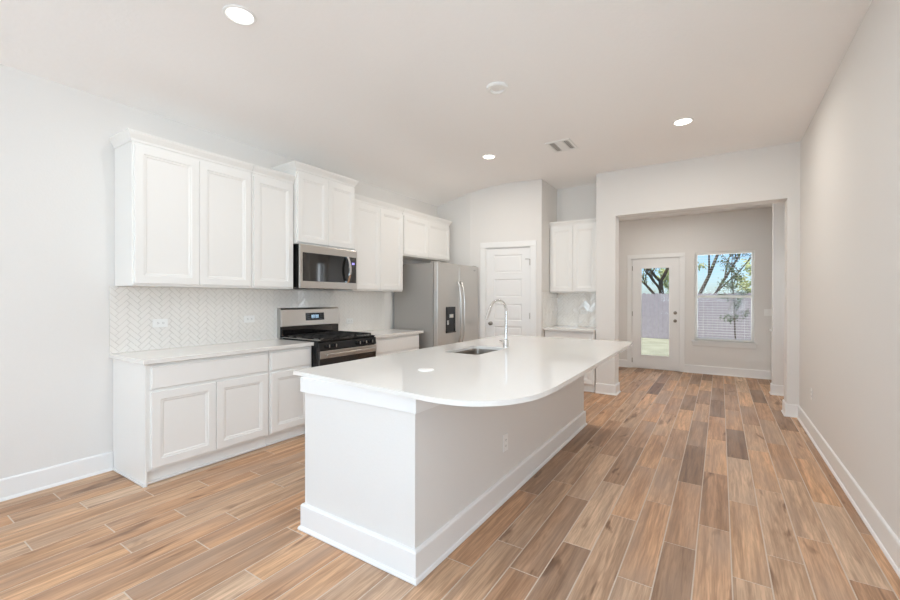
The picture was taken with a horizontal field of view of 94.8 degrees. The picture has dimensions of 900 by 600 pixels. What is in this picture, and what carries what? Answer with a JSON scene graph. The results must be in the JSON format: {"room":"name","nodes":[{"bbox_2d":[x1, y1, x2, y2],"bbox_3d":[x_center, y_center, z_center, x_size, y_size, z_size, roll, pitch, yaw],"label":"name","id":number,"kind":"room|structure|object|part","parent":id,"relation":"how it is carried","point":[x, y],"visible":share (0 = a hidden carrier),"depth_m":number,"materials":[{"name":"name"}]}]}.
{"room":"kitchen","nodes":[
{"label":"kitchen","id":0,"kind":"room"},
{"bbox_2d":[0,64,436,478],"bbox_3d":[-2.986,-0.281,2.887,0.140,3.255,16.250,0,0,33],"label":"wall","id":1,"kind":"structure","parent":0,"point":[57,153],"depth_m":3.00,"materials":[{"name":"paint"}]},
{"bbox_2d":[0,451,112,501],"bbox_3d":[-4.969,1.272,-0.290,0.026,0.145,8.475,0,0,33],"label":"baseboard","id":2,"kind":"structure","parent":1,"relation":"attached to","point":[15,486],"depth_m":2.97,"materials":[{"name":"white paint"}]},
{"bbox_2d":[109,128,253,288],"bbox_3d":[-2.248,-0.687,3.547,0.367,1.155,0.977,0,0,33],"label":"upper cabinet","id":3,"kind":"object","parent":1,"relation":"attached to","point":[183,211],"visible":1,"depth_m":3.35,"materials":[{"name":"white paint"}]},
{"bbox_3d":[-2.234,-0.645,3.285,0.019,1.037,0.456,0,0,33],"label":"door","id":4,"kind":"part","parent":3,"relation":"part of","materials":[{"name":"white paint"}]},
{"bbox_3d":[-2.246,-1.227,3.545,0.365,0.075,0.977,0,0,33],"label":"crown moulding","id":5,"kind":"part","parent":3,"relation":"part of","materials":[{"name":"white paint"}]},
{"bbox_3d":[-1.982,-0.646,3.670,0.019,1.037,0.456,0,0,33],"label":"door","id":6,"kind":"part","parent":3,"relation":"part of","materials":[{"name":"white paint"}]},
{"bbox_2d":[109,286,384,353],"bbox_3d":[-1.798,0.153,4.570,0.009,0.529,3.175,0,0,33],"label":"tile backsplash","id":7,"kind":"structure","parent":1,"relation":"attached to","point":[195,316],"depth_m":3.89,"materials":[{"name":"tile"}]},
{"bbox_2d":[153,319,167,327],"bbox_3d":[-2.470,0.197,3.528,0.007,0.070,0.114,0,0,33],"label":"wall outlet","id":8,"kind":"object","parent":7,"relation":"attached to","point":[156,322],"visible":1,"depth_m":3.53,"materials":[{"name":"white plastic"}]},
{"bbox_2d":[244,315,254,322],"bbox_3d":[-2.034,0.193,4.196,0.007,0.070,0.114,0,0,33],"label":"wall outlet","id":9,"kind":"object","parent":7,"relation":"attached to","point":[247,319],"visible":1,"depth_m":4.20,"materials":[{"name":"white plastic"}]},
{"bbox_2d":[346,318,352,323],"bbox_3d":[-1.290,0.270,5.335,0.007,0.070,0.114,0,0,33],"label":"wall outlet","id":10,"kind":"object","parent":7,"relation":"attached to","point":[348,320],"visible":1,"depth_m":5.33,"materials":[{"name":"white plastic"}]},
{"bbox_2d":[238,164,294,289],"bbox_3d":[-1.857,-0.689,4.146,0.367,1.155,0.448,0,0,33],"label":"upper cabinet","id":11,"kind":"object","parent":1,"relation":"attached to","point":[271,190],"visible":0.81,"depth_m":4.04,"materials":[{"name":"white paint"}]},
{"bbox_3d":[-1.726,-0.647,4.061,0.019,1.037,0.423,0,0,33],"label":"door","id":12,"kind":"part","parent":11,"relation":"part of","materials":[{"name":"white paint"}]},
{"bbox_3d":[-1.855,-1.229,4.144,0.365,0.075,0.448,0,0,33],"label":"crown moulding","id":13,"kind":"part","parent":11,"relation":"part of","materials":[{"name":"white paint"}]},
{"bbox_2d":[271,161,358,250],"bbox_3d":[-1.495,-0.998,4.667,0.402,0.830,0.879,0,0,33],"label":"upper cabinet","id":14,"kind":"object","parent":1,"relation":"attached to","point":[323,200],"visible":0.8,"depth_m":4.50,"materials":[{"name":"white paint"}]},
{"bbox_3d":[-1.457,-0.956,4.408,0.019,0.712,0.389,0,0,33],"label":"door","id":15,"kind":"part","parent":14,"relation":"part of","materials":[{"name":"white paint"}]},
{"bbox_3d":[-1.493,-1.375,4.665,0.400,0.075,0.879,0,0,33],"label":"crown moulding","id":16,"kind":"part","parent":14,"relation":"part of","materials":[{"name":"white paint"}]},
{"bbox_2d":[293,244,356,289],"bbox_3d":[-1.456,-0.350,4.646,0.477,0.456,0.792,0,0,33],"label":"microwave","id":17,"kind":"object","parent":14,"relation":"attached to","point":[314,267],"visible":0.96,"depth_m":4.47,"materials":[{"name":"silver metal"}]},
{"bbox_3d":[-1.157,-0.346,4.726,0.064,0.296,0.032,0,0,33],"label":"handle","id":18,"kind":"part","parent":17,"relation":"part of","materials":[{"name":"silver metal"}]},
{"bbox_3d":[-1.142,-0.345,4.809,0.003,0.296,0.134,0,0,33],"label":"control panel","id":19,"kind":"part","parent":17,"relation":"part of","materials":[{"name":"black glass"}]},
{"bbox_3d":[-1.242,-0.956,4.737,0.019,0.712,0.389,0,0,33],"label":"door","id":20,"kind":"part","parent":14,"relation":"part of","materials":[{"name":"white paint"}]},
{"bbox_2d":[334,193,404,291],"bbox_3d":[-1.032,-0.692,5.409,0.367,1.155,0.926,0,0,33],"label":"upper cabinet","id":21,"kind":"object","parent":1,"relation":"attached to","point":[378,229],"visible":0.8,"depth_m":5.29,"materials":[{"name":"white paint"}]},
{"bbox_3d":[-1.025,-0.650,5.134,0.019,1.037,0.449,0,0,33],"label":"door","id":22,"kind":"part","parent":21,"relation":"part of","materials":[{"name":"white paint"}]},
{"bbox_3d":[-1.030,-1.232,5.407,0.365,0.075,0.926,0,0,33],"label":"crown moulding","id":23,"kind":"part","parent":21,"relation":"part of","materials":[{"name":"white paint"}]},
{"bbox_3d":[-0.778,-0.651,5.513,0.019,1.037,0.449,0,0,33],"label":"door","id":24,"kind":"part","parent":21,"relation":"part of","materials":[{"name":"white paint"}]},
{"bbox_2d":[402,208,451,261],"bbox_3d":[-0.448,-0.944,6.303,0.367,0.655,1.201,0,0,33],"label":"upper cabinet","id":25,"kind":"object","parent":1,"relation":"attached to","point":[426,238],"visible":0.8,"depth_m":6.15,"materials":[{"name":"white paint"}]},
{"bbox_3d":[-0.483,-0.902,5.963,0.019,0.537,0.568,0,0,33],"label":"door","id":26,"kind":"part","parent":25,"relation":"part of","materials":[{"name":"white paint"}]},
{"bbox_3d":[-0.446,-1.234,6.301,0.365,0.075,1.201,0,0,33],"label":"crown moulding","id":27,"kind":"part","parent":25,"relation":"part of","materials":[{"name":"white paint"}]},
{"bbox_3d":[-0.170,-0.903,6.442,0.019,0.537,0.568,0,0,33],"label":"door","id":28,"kind":"part","parent":25,"relation":"part of","materials":[{"name":"white paint"}]},
{"bbox_2d":[0,0,871,220],"bbox_3d":[-0.154,-1.737,1.034,6.900,0.421,16.250,0,0,33],"label":"ceiling","id":29,"kind":"structure","parent":0,"point":[390,95],"depth_m":3.24,"materials":[{"name":"paint"}]},
{"bbox_2d":[222,4,256,25],"bbox_3d":[-1.330,-1.799,2.621,0.196,0.009,0.196,0,0,33],"label":"recessed light","id":30,"kind":"object","parent":29,"relation":"in","point":[240,15],"visible":1,"depth_m":2.62,"materials":[{"name":"white plastic"}]},
{"bbox_2d":[482,154,495,158],"bbox_3d":[0.493,-1.806,5.223,0.176,0.009,0.176,0,0,33],"label":"recessed light","id":31,"kind":"object","parent":29,"relation":"in","point":[487,156],"visible":1,"depth_m":5.21,"materials":[{"name":"white plastic"}]},
{"bbox_2d":[486,82,507,94],"bbox_3d":[0.399,-1.793,3.511,0.184,0.023,0.184,0,0,33],"label":"smoke detector","id":32,"kind":"object","parent":29,"relation":"attached to","point":[495,88],"visible":1,"depth_m":3.49,"materials":[{"name":"white plastic"}]},
{"bbox_2d":[545,138,577,152],"bbox_3d":[1.311,-1.804,4.848,0.284,0.009,0.360,0,0,33],"label":"ceiling vent","id":33,"kind":"object","parent":29,"relation":"in","point":[563,145],"visible":1,"depth_m":4.84,"materials":[{"name":"white plastic"}]},
{"bbox_2d":[672,117,693,125],"bbox_3d":[2.353,-1.799,4.180,0.192,0.009,0.192,0,0,33],"label":"recessed light","id":34,"kind":"object","parent":29,"relation":"in","point":[682,121],"visible":1,"depth_m":4.18,"materials":[{"name":"white plastic"}]},
{"bbox_2d":[0,367,899,599],"bbox_3d":[-0.141,1.408,1.081,6.910,0.120,16.350,0,0,33],"label":"floor","id":35,"kind":"structure","parent":0,"point":[675,485],"depth_m":2.43,"materials":[{"name":"brown wood"}]},
{"bbox_2d":[112,351,267,487],"bbox_3d":[-2.148,0.898,3.500,0.600,0.872,0.976,0,0,33],"label":"base cabinet","id":36,"kind":"object","parent":35,"relation":"on","point":[170,419],"visible":0.81,"depth_m":3.20,"materials":[{"name":"white paint"}]},
{"bbox_3d":[-2.418,1.326,3.102,0.584,0.018,0.012,0,0,33],"label":"corner moulding","id":37,"kind":"part","parent":36,"relation":"part of","materials":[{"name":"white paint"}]},
{"bbox_3d":[-2.410,0.898,3.111,0.584,0.872,0.014,0,0,33],"label":"panel","id":38,"kind":"part","parent":36,"relation":"part of","materials":[{"name":"white paint"}]},
{"bbox_3d":[-2.022,0.939,3.162,0.019,0.547,0.452,0,0,33],"label":"door","id":39,"kind":"part","parent":36,"relation":"part of","materials":[{"name":"white paint"}]},
{"bbox_3d":[-1.936,1.324,3.379,0.018,0.020,0.948,0,0,33],"label":"toe moulding","id":40,"kind":"part","parent":36,"relation":"part of","materials":[{"name":"white paint"}]},
{"bbox_3d":[-1.895,0.563,3.353,0.019,0.157,0.911,0,0,33],"label":"drawer","id":41,"kind":"part","parent":36,"relation":"part of","materials":[{"name":"white paint"}]},
{"bbox_2d":[109,339,313,364],"bbox_3d":[-2.014,0.438,3.687,0.617,0.034,1.459,0,0,33],"label":"countertop","id":42,"kind":"structure","parent":36,"relation":"on","point":[147,357],"depth_m":3.45,"materials":[{"name":"white stone"}]},
{"bbox_3d":[-1.771,0.938,3.545,0.019,0.547,0.454,0,0,33],"label":"door","id":43,"kind":"part","parent":36,"relation":"part of","materials":[{"name":"white paint"}]},
{"bbox_2d":[266,346,310,445],"bbox_3d":[-1.751,0.896,4.107,0.600,0.872,0.465,0,0,33],"label":"base cabinet","id":44,"kind":"object","parent":35,"relation":"on","point":[286,402],"visible":0.56,"depth_m":3.90,"materials":[{"name":"white paint"}]},
{"bbox_3d":[-1.547,1.323,3.975,0.018,0.020,0.465,0,0,33],"label":"toe moulding","id":45,"kind":"part","parent":44,"relation":"part of","materials":[{"name":"white paint"}]},
{"bbox_3d":[-1.510,0.561,3.944,0.019,0.157,0.428,0,0,33],"label":"drawer","id":46,"kind":"part","parent":44,"relation":"part of","materials":[{"name":"white paint"}]},
{"bbox_3d":[-1.510,0.936,3.945,0.019,0.547,0.428,0,0,33],"label":"door","id":47,"kind":"part","parent":44,"relation":"part of","materials":[{"name":"white paint"}]},
{"bbox_2d":[277,307,376,366],"bbox_3d":[-1.333,0.710,4.600,0.740,1.243,0.809,0,0,33],"label":"gas range","id":48,"kind":"object","parent":35,"relation":"on","point":[317,325],"visible":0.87,"depth_m":4.52,"materials":[{"name":"silver metal"}]},
{"bbox_3d":[-1.842,0.250,4.450,0.050,0.325,0.004,0,0,33],"label":"panel","id":49,"kind":"part","parent":48,"relation":"part of","materials":[{"name":"silver metal"}]},
{"bbox_3d":[-1.537,0.401,4.272,0.577,0.006,0.024,0,0,33],"label":"trim","id":50,"kind":"part","parent":48,"relation":"part of","materials":[{"name":"silver metal"}]},
{"bbox_3d":[-1.610,0.187,4.782,0.074,0.200,0.805,0,0,33],"label":"control panel","id":51,"kind":"part","parent":48,"relation":"part of","materials":[{"name":"silver metal"}]},
{"bbox_2d":[283,334,374,341],"bbox_3d":[-1.325,0.410,4.596,0.577,0.014,0.803,0,0,33],"label":"cooktop","id":52,"kind":"object","parent":48,"relation":"in","point":[297,337],"depth_m":4.40,"materials":[{"name":"black metal"}]},
{"bbox_3d":[-1.081,0.804,4.438,0.030,0.589,0.797,0,0,33],"label":"oven door","id":53,"kind":"part","parent":48,"relation":"part of","materials":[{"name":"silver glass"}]},
{"bbox_3d":[-1.081,0.464,4.437,0.029,0.083,0.805,0,0,33],"label":"panel","id":54,"kind":"part","parent":48,"relation":"part of","materials":[{"name":"black metal"}]},
{"bbox_3d":[-1.043,0.548,4.412,0.050,0.028,0.705,0,0,33],"label":"oven handle","id":55,"kind":"part","parent":48,"relation":"part of","materials":[{"name":"silver metal"}]},
{"bbox_2d":[376,334,418,355],"bbox_3d":[-0.916,0.893,5.385,0.600,0.872,0.942,0,0,33],"label":"base cabinet","id":56,"kind":"object","parent":35,"relation":"on","point":[395,344],"visible":0.06,"depth_m":5.22,"materials":[{"name":"white paint"}]},
{"bbox_2d":[358,329,423,337],"bbox_3d":[-0.894,0.434,5.401,0.617,0.034,1.005,0,0,33],"label":"countertop","id":57,"kind":"structure","parent":56,"relation":"on","point":[381,333],"depth_m":5.40,"materials":[{"name":"white stone"}]},
{"bbox_2d":[394,261,477,348],"bbox_3d":[-0.155,0.392,6.264,0.852,1.850,1.122,0,0,33],"label":"refrigerator","id":58,"kind":"object","parent":35,"relation":"on","point":[439,299],"visible":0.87,"depth_m":5.84,"materials":[{"name":"silver metal"}]},
{"bbox_3d":[-0.048,0.356,5.852,0.068,1.750,0.549,0,0,33],"label":"door","id":59,"kind":"part","parent":58,"relation":"part of","materials":[{"name":"silver metal"}]},
{"bbox_3d":[0.011,0.281,5.873,0.005,0.370,0.245,0,0,33],"label":"dispenser frame","id":60,"kind":"part","parent":58,"relation":"part of","materials":[{"name":"black plastic"}]},
{"bbox_3d":[0.141,0.200,6.006,0.077,0.947,0.027,0,0,33],"label":"handle","id":61,"kind":"part","parent":58,"relation":"part of","materials":[{"name":"silver metal"}]},
{"bbox_3d":[0.192,0.200,6.086,0.077,0.947,0.027,0,0,33],"label":"handle","id":62,"kind":"part","parent":58,"relation":"part of","materials":[{"name":"silver metal"}]},
{"bbox_3d":[0.261,0.354,6.324,0.068,1.750,0.567,0,0,33],"label":"door","id":63,"kind":"part","parent":58,"relation":"part of","materials":[{"name":"silver metal"}]},
{"bbox_2d":[297,375,586,585],"bbox_3d":[0.291,0.894,3.428,0.875,0.888,2.985,0,0,33],"label":"kitchen island","id":64,"kind":"object","parent":35,"relation":"on","point":[396,484],"visible":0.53,"depth_m":2.24,"materials":[{"name":"paint"}]},
{"bbox_3d":[0.292,0.492,3.426,0.853,0.084,2.963,0,0,33],"label":"trim","id":65,"kind":"part","parent":64,"relation":"part of","materials":[{"name":"white paint"}]},
{"bbox_2d":[293,335,632,406],"bbox_3d":[0.451,0.439,3.322,1.505,0.024,3.067,0,0,33],"label":"island countertop","id":66,"kind":"structure","parent":64,"relation":"on","point":[531,368],"depth_m":2.55,"materials":[{"name":"white stone"}]},
{"bbox_2d":[418,368,433,370],"bbox_3d":[-0.147,0.425,2.534,0.102,0.006,0.102,0,0,33],"label":"cap","id":67,"kind":"object","parent":66,"relation":"on","point":[419,369],"visible":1,"depth_m":2.51,"materials":[{"name":"white plastic"}]},
{"bbox_2d":[455,348,496,354],"bbox_3d":[0.226,0.543,3.527,0.365,0.189,0.570,0,0,33],"label":"sink","id":68,"kind":"object","parent":66,"relation":"in","point":[476,351],"visible":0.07,"depth_m":3.78,"materials":[{"name":"metal"}]},
{"bbox_2d":[485,299,508,346],"bbox_3d":[0.417,0.209,3.709,0.277,0.431,0.061,0,0,-30],"label":"faucet","id":69,"kind":"object","parent":66,"relation":"on","point":[505,341],"visible":1,"depth_m":3.75,"materials":[{"name":"silver metal"}]},
{"bbox_2d":[503,433,507,451],"bbox_3d":[0.377,0.966,2.806,0.007,0.114,0.070,0,0,33],"label":"wall outlet","id":70,"kind":"object","parent":64,"relation":"attached to","point":[505,437],"visible":1,"depth_m":2.80,"materials":[{"name":"white plastic"}]},
{"bbox_2d":[545,330,595,391],"bbox_3d":[1.905,0.894,6.354,0.737,0.872,0.580,0,0,33],"label":"base cabinet","id":71,"kind":"object","parent":35,"relation":"on","point":[589,377],"visible":0.26,"depth_m":6.00,"materials":[{"name":"white paint"}]},
{"bbox_3d":[1.750,0.559,6.118,0.707,0.157,0.019,0,0,33],"label":"drawer","id":72,"kind":"part","parent":71,"relation":"part of","materials":[{"name":"white paint"}]},
{"bbox_2d":[543,325,595,331],"bbox_3d":[1.894,0.435,6.330,0.750,0.034,0.629,0,0,33],"label":"countertop","id":73,"kind":"structure","parent":71,"relation":"on","point":[557,327],"depth_m":6.14,"materials":[{"name":"white stone"}]},
{"bbox_3d":[1.899,0.935,6.022,0.350,0.547,0.019,0,0,33],"label":"door","id":74,"kind":"part","parent":71,"relation":"part of","materials":[{"name":"white paint"}]},
{"bbox_2d":[437,193,469,265],"bbox_3d":[0.083,-0.265,6.873,0.640,3.205,0.120,0,0,33],"label":"wall","id":75,"kind":"structure","parent":0,"point":[457,210],"depth_m":6.76,"materials":[{"name":"paint"}]},
{"bbox_2d":[470,179,541,338],"bbox_3d":[0.869,-0.263,6.487,1.141,3.205,0.120,0,0,22],"label":"wall","id":76,"kind":"structure","parent":0,"point":[507,212],"depth_m":6.40,"materials":[{"name":"paint"}]},
{"bbox_2d":[480,240,535,338],"bbox_3d":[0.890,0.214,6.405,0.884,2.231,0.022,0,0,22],"label":"trim","id":77,"kind":"structure","parent":76,"relation":"attached to","point":[532,243],"depth_m":6.38,"materials":[{"name":"white paint"}]},
{"bbox_2d":[487,247,529,337],"bbox_3d":[0.893,0.257,6.407,0.694,2.123,0.106,0,0,22],"label":"door","id":78,"kind":"structure","parent":76,"relation":"in","point":[508,269],"depth_m":6.42,"materials":[{"name":"white paint"}]},
{"bbox_2d":[541,180,556,336],"bbox_3d":[1.501,-0.262,6.548,0.150,3.205,0.694,0,0,33],"label":"wall","id":79,"kind":"structure","parent":0,"point":[549,193],"depth_m":6.39,"materials":[{"name":"paint"}]},
{"bbox_2d":[557,184,595,326],"bbox_3d":[2.047,-0.262,6.695,0.903,3.205,0.150,0,0,33],"label":"wall","id":80,"kind":"structure","parent":0,"point":[579,202],"depth_m":6.62,"materials":[{"name":"paint"}]},
{"bbox_2d":[549,218,595,292],"bbox_3d":[1.960,-0.663,6.434,0.732,1.100,0.376,0,0,33],"label":"upper cabinet","id":81,"kind":"object","parent":80,"relation":"attached to","point":[572,242],"visible":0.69,"depth_m":6.28,"materials":[{"name":"white paint"}]},
{"bbox_3d":[1.720,-0.627,6.392,0.352,0.992,0.019,0,0,33],"label":"door","id":82,"kind":"part","parent":81,"relation":"part of","materials":[{"name":"white paint"}]},
{"bbox_3d":[1.961,-1.176,6.431,0.732,0.075,0.374,0,0,33],"label":"crown moulding","id":83,"kind":"part","parent":81,"relation":"part of","materials":[{"name":"white paint"}]},
{"bbox_3d":[2.018,-0.626,6.197,0.352,0.992,0.019,0,0,33],"label":"door","id":84,"kind":"part","parent":81,"relation":"part of","materials":[{"name":"white paint"}]},
{"bbox_2d":[619,207,771,370],"bbox_3d":[4.981,-0.159,7.305,5.150,3.005,0.140,0,0,33],"label":"wall","id":85,"kind":"structure","parent":0,"point":[748,229],"depth_m":7.43,"materials":[{"name":"paint"}]},
{"bbox_2d":[619,359,626,366],"bbox_3d":[3.345,1.255,8.277,0.377,0.145,0.026,0,0,33],"label":"baseboard","id":86,"kind":"structure","parent":85,"relation":"attached to","point":[622,363],"depth_m":8.22,"materials":[{"name":"white paint"}]},
{"bbox_2d":[632,258,679,369],"bbox_3d":[3.918,0.260,7.915,0.817,2.100,0.116,0,0,33],"label":"door","id":87,"kind":"structure","parent":85,"relation":"in","point":[671,362],"depth_m":7.89,"materials":[{"name":"white paint"}]},
{"bbox_2d":[627,252,684,371],"bbox_3d":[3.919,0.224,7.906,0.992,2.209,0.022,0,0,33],"label":"trim","id":88,"kind":"structure","parent":85,"relation":"attached to","point":[681,255],"depth_m":7.74,"materials":[{"name":"white paint"}]},
{"bbox_2d":[695,253,753,342],"bbox_3d":[4.882,-0.062,7.387,0.873,1.588,0.070,0,0,33],"label":"window","id":89,"kind":"structure","parent":85,"relation":"in","point":[697,296],"depth_m":7.33,"materials":[{"name":"plastic"}]},
{"bbox_2d":[696,250,753,341],"bbox_3d":[4.849,-0.067,7.337,0.851,1.576,0.044,0,0,33],"label":"window blind","id":90,"kind":"object","parent":89,"relation":"attached to","point":[747,251],"visible":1,"depth_m":7.33,"materials":[{"name":"white plastic"}]},
{"bbox_3d":[4.849,0.712,7.341,0.851,0.018,0.036,0,0,33],"label":"rail","id":91,"kind":"part","parent":90,"relation":"part of","materials":[{"name":"white plastic"}]},
{"bbox_2d":[691,340,757,348],"bbox_3d":[4.835,0.781,7.321,0.975,0.095,0.094,0,0,33],"label":"trim","id":92,"kind":"structure","parent":85,"relation":"attached to","point":[695,342],"depth_m":7.29,"materials":[{"name":"white paint"}]},
{"bbox_2d":[684,364,770,379],"bbox_3d":[5.643,1.264,6.777,3.154,0.145,0.026,0,0,33],"label":"baseboard","id":93,"kind":"structure","parent":85,"relation":"attached to","point":[724,371],"depth_m":7.26,"materials":[{"name":"white paint"}]},
{"bbox_2d":[596,141,800,404],"bbox_3d":[3.942,-0.252,4.887,4.247,3.205,0.245,0,0,33],"label":"wall","id":94,"kind":"structure","parent":0,"point":[770,174],"depth_m":5.26,"materials":[{"name":"paint"}]},
{"bbox_2d":[542,293,595,327],"bbox_3d":[1.887,0.153,6.316,0.750,0.529,0.659,0,0,33],"label":"tile backsplash","id":95,"kind":"structure","parent":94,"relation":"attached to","point":[563,309],"depth_m":6.59,"materials":[{"name":"tile"}]},
{"bbox_2d":[580,310,587,313],"bbox_3d":[2.118,0.190,6.544,0.114,0.070,0.007,0,0,33],"label":"wall outlet","id":96,"kind":"object","parent":95,"relation":"attached to","point":[581,311],"visible":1,"depth_m":6.54,"materials":[{"name":"white plastic"}]},
{"bbox_2d":[595,382,620,395],"bbox_3d":[2.283,1.262,5.974,0.288,0.145,0.297,0,0,33],"label":"baseboard","id":97,"kind":"structure","parent":94,"relation":"attached to","point":[600,388],"depth_m":5.87,"materials":[{"name":"white paint"}]},
{"bbox_2d":[769,329,771,379],"bbox_3d":[5.232,0.910,6.603,0.165,0.847,0.734,0,0,33],"label":"wall","id":98,"kind":"structure","parent":0,"point":[769,329],"depth_m":6.89,"materials":[{"name":"white paint"}]},
{"bbox_2d":[772,202,784,384],"bbox_3d":[5.494,-0.151,5.327,2.128,3.005,0.150,0,0,33],"label":"wall","id":99,"kind":"structure","parent":0,"point":[778,209],"depth_m":5.82,"materials":[{"name":"paint"}]},
{"bbox_2d":[769,383,783,395],"bbox_3d":[4.950,1.267,5.670,0.904,0.145,0.176,0,0,33],"label":"baseboard","id":100,"kind":"structure","parent":99,"relation":"attached to","point":[778,390],"depth_m":5.81,"materials":[{"name":"white paint"}]},
{"bbox_2d":[799,0,899,539],"bbox_3d":[0.428,-0.262,-0.859,0.140,3.255,13.710,0,0,33],"label":"wall","id":101,"kind":"structure","parent":0,"point":[850,151],"depth_m":2.69,"materials":[{"name":"paint"}]},
{"bbox_2d":[781,399,899,577],"bbox_3d":[0.346,1.282,-0.719,0.139,0.145,13.570,0,0,33],"label":"baseboard","id":102,"kind":"structure","parent":101,"relation":"attached to","point":[886,539],"depth_m":2.71,"materials":[{"name":"white paint"}]},
{"label":"outside","id":103,"kind":"structure","parent":0,"visible":0},
{"bbox_2d":[641,317,712,355],"bbox_3d":[13.376,1.580,20.488,28.000,0.240,31.070,0,0,33],"label":"lawn","id":104,"kind":"structure","parent":103,"point":[658,346],"depth_m":13.13,"materials":[{"name":"green plant"}]},
{"bbox_2d":[642,268,668,297],"bbox_3d":[8.712,-1.145,17.217,3.323,5.244,3.038,0,0,33],"label":"leafy tree","id":105,"kind":"object","parent":104,"relation":"on","point":[644,281],"visible":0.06,"depth_m":17.43,"materials":[{"name":"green plant"}]},
{"bbox_2d":[656,262,707,292],"bbox_3d":[14.232,-0.861,25.513,2.838,4.611,2.845,0,0,33],"label":"bushy tree","id":106,"kind":"object","parent":104,"relation":"on","point":[661,271],"visible":0.1,"depth_m":25.18,"materials":[{"name":"green plant"}]},
{"bbox_2d":[641,293,750,339],"bbox_3d":[9.629,0.604,14.649,14.106,1.722,0.070,0,0,33],"label":"wooden fence","id":107,"kind":"object","parent":104,"relation":"on","point":[655,324],"visible":0.23,"depth_m":14.88,"materials":[{"name":"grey wood"}]},
{"bbox_2d":[698,255,718,300],"bbox_3d":[10.902,-3.059,14.671,5.277,9.133,4.819,0,0,4],"label":"leafy tree","id":108,"kind":"object","parent":104,"relation":"on","point":[710,269],"visible":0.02,"depth_m":15.77,"materials":[{"name":"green plant"}]},
{"bbox_2d":[714,254,750,292],"bbox_3d":[11.711,-2.911,16.377,3.800,8.818,6.850,0,0,45],"label":"leafy tree","id":109,"kind":"object","parent":104,"relation":"on","point":[737,257],"visible":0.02,"depth_m":16.17,"materials":[{"name":"green plant"}]},
{"bbox_2d":[716,253,750,337],"bbox_3d":[6.250,-0.076,9.039,0.642,3.134,0.671,0,0,-20],"label":"young tree","id":110,"kind":"object","parent":104,"relation":"on","point":[729,266],"visible":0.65,"depth_m":9.06,"materials":[{"name":"green plant"}]},
{"bbox_3d":[6.232,-0.012,9.038,0.454,3.005,0.435,0,0,-17],"label":"stem","id":111,"kind":"part","parent":110,"relation":"part of","materials":[{"name":"brown plant"}]},
{"bbox_2d":[733,259,750,292],"bbox_3d":[16.263,-0.725,21.941,2.452,4.387,4.087,0,0,14],"label":"bushy tree","id":112,"kind":"object","parent":104,"relation":"on","point":[744,286],"visible":0.11,"depth_m":22.63,"materials":[{"name":"green plant"}]}
]}

